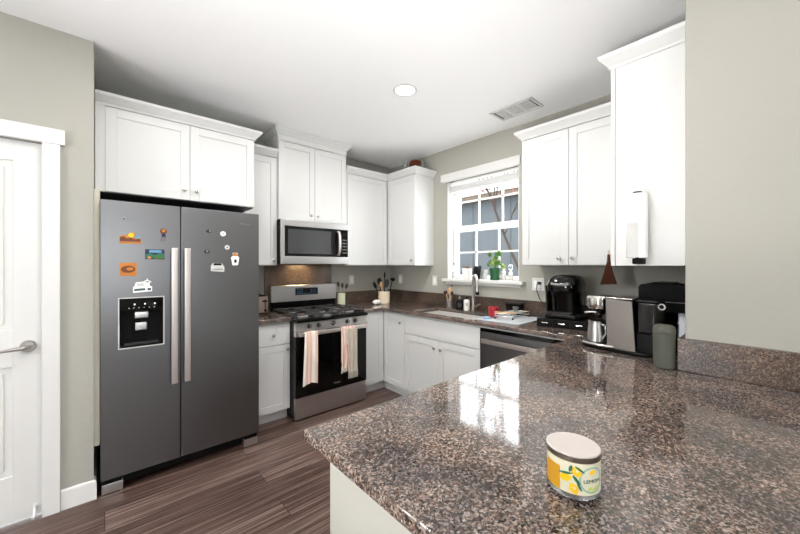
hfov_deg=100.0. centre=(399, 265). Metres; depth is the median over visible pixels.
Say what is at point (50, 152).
trim
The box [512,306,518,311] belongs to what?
plastic cup
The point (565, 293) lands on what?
coffee maker
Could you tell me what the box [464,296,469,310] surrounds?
soap bottle
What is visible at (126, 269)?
magnet
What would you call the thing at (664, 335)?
canister
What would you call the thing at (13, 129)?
trim
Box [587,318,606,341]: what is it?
milk jug
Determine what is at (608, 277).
broom
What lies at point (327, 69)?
ceiling
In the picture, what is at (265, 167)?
upper cabinet
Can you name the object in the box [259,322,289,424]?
base cabinet
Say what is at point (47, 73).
wall
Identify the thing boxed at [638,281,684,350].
coffee maker
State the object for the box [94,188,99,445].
strip
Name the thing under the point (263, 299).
toaster
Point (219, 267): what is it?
magnet
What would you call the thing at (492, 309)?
mug
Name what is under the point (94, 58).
wall
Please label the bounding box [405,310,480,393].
base cabinet
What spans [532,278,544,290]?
wall outlet
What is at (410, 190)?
upper cabinet
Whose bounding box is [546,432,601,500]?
candle
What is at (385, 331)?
base cabinet
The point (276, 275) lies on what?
backsplash
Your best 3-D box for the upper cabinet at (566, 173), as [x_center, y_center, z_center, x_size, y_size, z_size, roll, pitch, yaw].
[1.372,-0.550,2.585,0.364,1.103,0.878,0,0,-41]
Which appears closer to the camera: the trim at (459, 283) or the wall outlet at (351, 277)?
the trim at (459, 283)
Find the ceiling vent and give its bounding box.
[489,97,543,120]
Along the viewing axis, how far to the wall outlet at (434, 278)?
3.95 m
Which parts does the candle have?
glass, lid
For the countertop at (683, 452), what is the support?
on the base cabinet at (352, 511)
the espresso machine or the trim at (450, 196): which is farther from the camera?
the trim at (450, 196)
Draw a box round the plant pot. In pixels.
[462,261,471,278]
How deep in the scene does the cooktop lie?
3.19 m
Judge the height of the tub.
0.112 m
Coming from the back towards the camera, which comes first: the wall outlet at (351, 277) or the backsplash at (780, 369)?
the wall outlet at (351, 277)
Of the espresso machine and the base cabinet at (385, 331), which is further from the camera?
the base cabinet at (385, 331)
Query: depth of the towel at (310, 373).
2.94 m
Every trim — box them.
[0,119,64,145]
[42,142,59,517]
[441,155,520,183]
[442,278,525,284]
[446,282,521,287]
[448,166,518,280]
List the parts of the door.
handle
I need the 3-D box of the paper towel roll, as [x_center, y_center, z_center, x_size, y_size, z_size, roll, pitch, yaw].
[1.153,-0.192,1.637,0.085,0.308,0.090,0,0,-41]
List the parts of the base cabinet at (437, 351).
door, door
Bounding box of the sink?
[424,311,482,319]
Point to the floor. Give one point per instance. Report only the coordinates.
(279, 483)
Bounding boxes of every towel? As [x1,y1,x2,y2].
[303,330,317,386]
[341,325,357,377]
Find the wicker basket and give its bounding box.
[409,159,420,166]
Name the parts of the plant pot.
pot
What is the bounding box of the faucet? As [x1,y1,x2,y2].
[471,274,480,310]
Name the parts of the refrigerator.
door, dispenser frame, control panel, handle, handle, door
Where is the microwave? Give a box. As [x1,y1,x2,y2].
[277,219,348,264]
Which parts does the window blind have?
rail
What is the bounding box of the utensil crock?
[378,291,389,303]
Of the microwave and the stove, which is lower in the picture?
the stove
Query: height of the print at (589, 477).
0.051 m
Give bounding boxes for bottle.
[452,263,455,278]
[456,296,462,309]
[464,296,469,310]
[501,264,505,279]
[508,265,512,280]
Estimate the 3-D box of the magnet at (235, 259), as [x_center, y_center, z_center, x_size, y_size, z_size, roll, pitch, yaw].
[-1.208,-0.046,2.463,0.056,0.091,0.006,0,0,-41]
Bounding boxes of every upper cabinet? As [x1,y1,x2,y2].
[95,89,262,212]
[243,144,278,265]
[261,125,351,223]
[332,165,387,265]
[377,165,436,265]
[514,102,610,265]
[597,21,684,265]
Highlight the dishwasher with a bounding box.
[480,327,560,368]
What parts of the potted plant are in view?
pot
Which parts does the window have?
sash, sash, glass, glass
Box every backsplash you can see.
[264,264,331,309]
[335,289,605,319]
[678,334,799,391]
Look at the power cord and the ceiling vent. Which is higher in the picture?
the ceiling vent
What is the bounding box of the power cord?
[536,282,547,312]
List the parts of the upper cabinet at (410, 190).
door, crown moulding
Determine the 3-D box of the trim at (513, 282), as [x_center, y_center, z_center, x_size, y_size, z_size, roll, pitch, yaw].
[0.856,0.165,3.488,0.168,0.032,0.980,0,0,-41]
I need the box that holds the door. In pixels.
[0,138,41,525]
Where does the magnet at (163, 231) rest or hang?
attached to the refrigerator
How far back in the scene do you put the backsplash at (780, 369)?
1.33 m
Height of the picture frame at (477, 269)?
0.143 m
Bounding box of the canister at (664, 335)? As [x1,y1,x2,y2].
[652,324,675,368]
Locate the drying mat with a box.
[477,314,536,324]
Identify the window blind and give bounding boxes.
[450,167,517,193]
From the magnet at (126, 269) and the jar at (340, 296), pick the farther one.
the jar at (340, 296)
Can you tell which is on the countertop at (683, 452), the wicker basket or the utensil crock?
the utensil crock
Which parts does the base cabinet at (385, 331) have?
door, door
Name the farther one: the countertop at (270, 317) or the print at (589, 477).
the countertop at (270, 317)
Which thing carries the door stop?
attached to the door
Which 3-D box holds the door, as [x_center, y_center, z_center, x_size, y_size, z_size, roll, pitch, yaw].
[-2.269,0.348,1.566,0.828,2.028,0.101,0,0,-41]
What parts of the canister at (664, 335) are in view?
lid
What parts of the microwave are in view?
door glass, handle, control panel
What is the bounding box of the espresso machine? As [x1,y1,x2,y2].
[581,294,667,358]
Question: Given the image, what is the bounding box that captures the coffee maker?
[545,274,587,320]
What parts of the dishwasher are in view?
handle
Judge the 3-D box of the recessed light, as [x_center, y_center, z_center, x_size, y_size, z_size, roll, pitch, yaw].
[0.038,-1.313,2.522,0.180,0.006,0.180,0,0,-41]
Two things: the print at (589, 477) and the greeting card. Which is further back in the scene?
the greeting card
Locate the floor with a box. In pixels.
[0,387,402,533]
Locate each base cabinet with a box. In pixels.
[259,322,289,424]
[330,462,411,533]
[366,310,408,395]
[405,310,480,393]
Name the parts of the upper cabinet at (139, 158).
door, crown moulding, door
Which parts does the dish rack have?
rail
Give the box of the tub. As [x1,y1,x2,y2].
[505,301,524,314]
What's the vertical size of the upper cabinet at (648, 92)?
1.103 m
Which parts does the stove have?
storage drawer, oven door, door trim, knob panel, handle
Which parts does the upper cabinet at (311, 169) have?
door, crown moulding, door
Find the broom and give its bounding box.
[600,253,616,284]
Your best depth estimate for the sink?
3.46 m
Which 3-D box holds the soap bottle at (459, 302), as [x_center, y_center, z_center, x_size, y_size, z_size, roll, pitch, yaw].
[0.619,0.385,3.479,0.073,0.149,0.072,0,0,-41]
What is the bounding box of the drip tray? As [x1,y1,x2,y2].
[551,311,573,314]
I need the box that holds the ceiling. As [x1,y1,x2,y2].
[0,0,684,168]
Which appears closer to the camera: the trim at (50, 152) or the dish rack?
the trim at (50, 152)
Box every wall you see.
[0,11,93,509]
[94,58,95,463]
[105,105,389,311]
[390,94,684,304]
[685,0,799,352]
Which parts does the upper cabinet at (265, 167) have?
crown moulding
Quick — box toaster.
[259,294,267,313]
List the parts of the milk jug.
lid, handle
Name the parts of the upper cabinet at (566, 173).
door, crown moulding, door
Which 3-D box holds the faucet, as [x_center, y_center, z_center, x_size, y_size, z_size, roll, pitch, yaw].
[0.756,0.274,3.330,0.072,0.370,0.182,0,0,-7]
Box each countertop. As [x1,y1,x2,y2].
[259,311,290,324]
[304,299,799,533]
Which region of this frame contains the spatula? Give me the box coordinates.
[384,279,388,291]
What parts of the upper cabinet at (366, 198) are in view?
door, crown moulding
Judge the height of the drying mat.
0.007 m
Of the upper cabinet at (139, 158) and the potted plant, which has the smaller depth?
the upper cabinet at (139, 158)
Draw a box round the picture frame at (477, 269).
[472,266,480,279]
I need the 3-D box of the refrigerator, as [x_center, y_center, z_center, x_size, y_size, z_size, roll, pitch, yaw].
[-1.671,0.489,2.560,0.908,1.761,0.868,0,0,-41]
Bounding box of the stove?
[269,283,367,420]
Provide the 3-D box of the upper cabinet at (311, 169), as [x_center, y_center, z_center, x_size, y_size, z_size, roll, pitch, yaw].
[-0.977,-0.879,3.565,0.845,0.875,0.393,0,0,-41]
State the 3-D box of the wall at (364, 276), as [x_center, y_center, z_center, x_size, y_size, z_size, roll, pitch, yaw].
[-1.268,0.029,3.692,3.170,2.690,0.180,0,0,-41]
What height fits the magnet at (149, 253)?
0.063 m
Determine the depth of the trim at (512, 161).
3.43 m
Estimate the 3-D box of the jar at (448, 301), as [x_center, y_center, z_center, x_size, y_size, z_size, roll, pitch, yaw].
[0.526,0.406,3.594,0.062,0.106,0.062,0,0,-41]
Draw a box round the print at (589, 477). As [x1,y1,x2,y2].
[579,467,599,493]
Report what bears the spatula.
in the utensil crock
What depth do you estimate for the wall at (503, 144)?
3.32 m
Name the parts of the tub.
lid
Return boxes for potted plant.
[487,251,500,279]
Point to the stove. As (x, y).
(310, 307)
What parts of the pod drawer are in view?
drawer, drawer, drawer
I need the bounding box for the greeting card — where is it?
[480,270,487,279]
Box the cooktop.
[275,308,367,323]
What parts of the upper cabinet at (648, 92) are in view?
frame, crown moulding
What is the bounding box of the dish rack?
[494,310,529,319]
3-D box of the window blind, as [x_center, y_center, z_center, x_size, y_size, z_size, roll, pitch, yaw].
[0.871,-0.877,3.519,0.055,0.122,0.853,0,0,-41]
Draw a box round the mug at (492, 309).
[488,306,498,317]
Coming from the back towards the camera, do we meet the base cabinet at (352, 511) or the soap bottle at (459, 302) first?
the soap bottle at (459, 302)
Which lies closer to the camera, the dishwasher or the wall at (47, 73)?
the wall at (47, 73)
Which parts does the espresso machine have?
lever, spout, panel, tank, water tank, tank lid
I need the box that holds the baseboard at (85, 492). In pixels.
[61,446,97,510]
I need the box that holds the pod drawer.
[537,315,595,330]
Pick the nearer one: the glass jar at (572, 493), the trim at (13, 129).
the glass jar at (572, 493)
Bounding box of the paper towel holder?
[632,191,645,263]
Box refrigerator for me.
[100,199,258,494]
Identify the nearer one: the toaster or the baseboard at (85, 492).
the baseboard at (85, 492)
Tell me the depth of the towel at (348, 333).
3.19 m
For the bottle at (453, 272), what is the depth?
3.77 m
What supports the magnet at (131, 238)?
attached to the refrigerator
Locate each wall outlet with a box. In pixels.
[349,275,353,284]
[432,276,436,284]
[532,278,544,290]
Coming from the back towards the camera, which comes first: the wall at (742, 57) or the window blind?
the window blind
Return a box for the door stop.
[31,503,38,519]
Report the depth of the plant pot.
3.61 m
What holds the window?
in the wall at (503, 144)
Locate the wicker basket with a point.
(416, 162)
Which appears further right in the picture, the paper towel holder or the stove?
the paper towel holder
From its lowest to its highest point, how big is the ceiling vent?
0.009 m
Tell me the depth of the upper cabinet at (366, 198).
3.92 m
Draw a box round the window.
[454,167,517,280]
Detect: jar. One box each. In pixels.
[337,293,344,304]
[446,298,451,308]
[547,476,600,500]
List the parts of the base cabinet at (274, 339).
drawer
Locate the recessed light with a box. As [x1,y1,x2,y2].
[393,84,416,96]
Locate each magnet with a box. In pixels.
[119,233,140,243]
[120,263,136,275]
[133,279,151,292]
[145,249,163,258]
[160,228,166,240]
[211,263,223,271]
[231,253,238,264]
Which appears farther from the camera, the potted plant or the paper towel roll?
the potted plant
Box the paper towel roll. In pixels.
[626,192,647,257]
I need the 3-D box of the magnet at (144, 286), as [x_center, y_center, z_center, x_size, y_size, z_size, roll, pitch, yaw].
[-1.613,0.126,2.107,0.096,0.090,0.006,0,0,-41]
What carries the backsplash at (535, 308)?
attached to the wall at (503, 144)
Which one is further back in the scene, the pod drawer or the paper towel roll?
the pod drawer

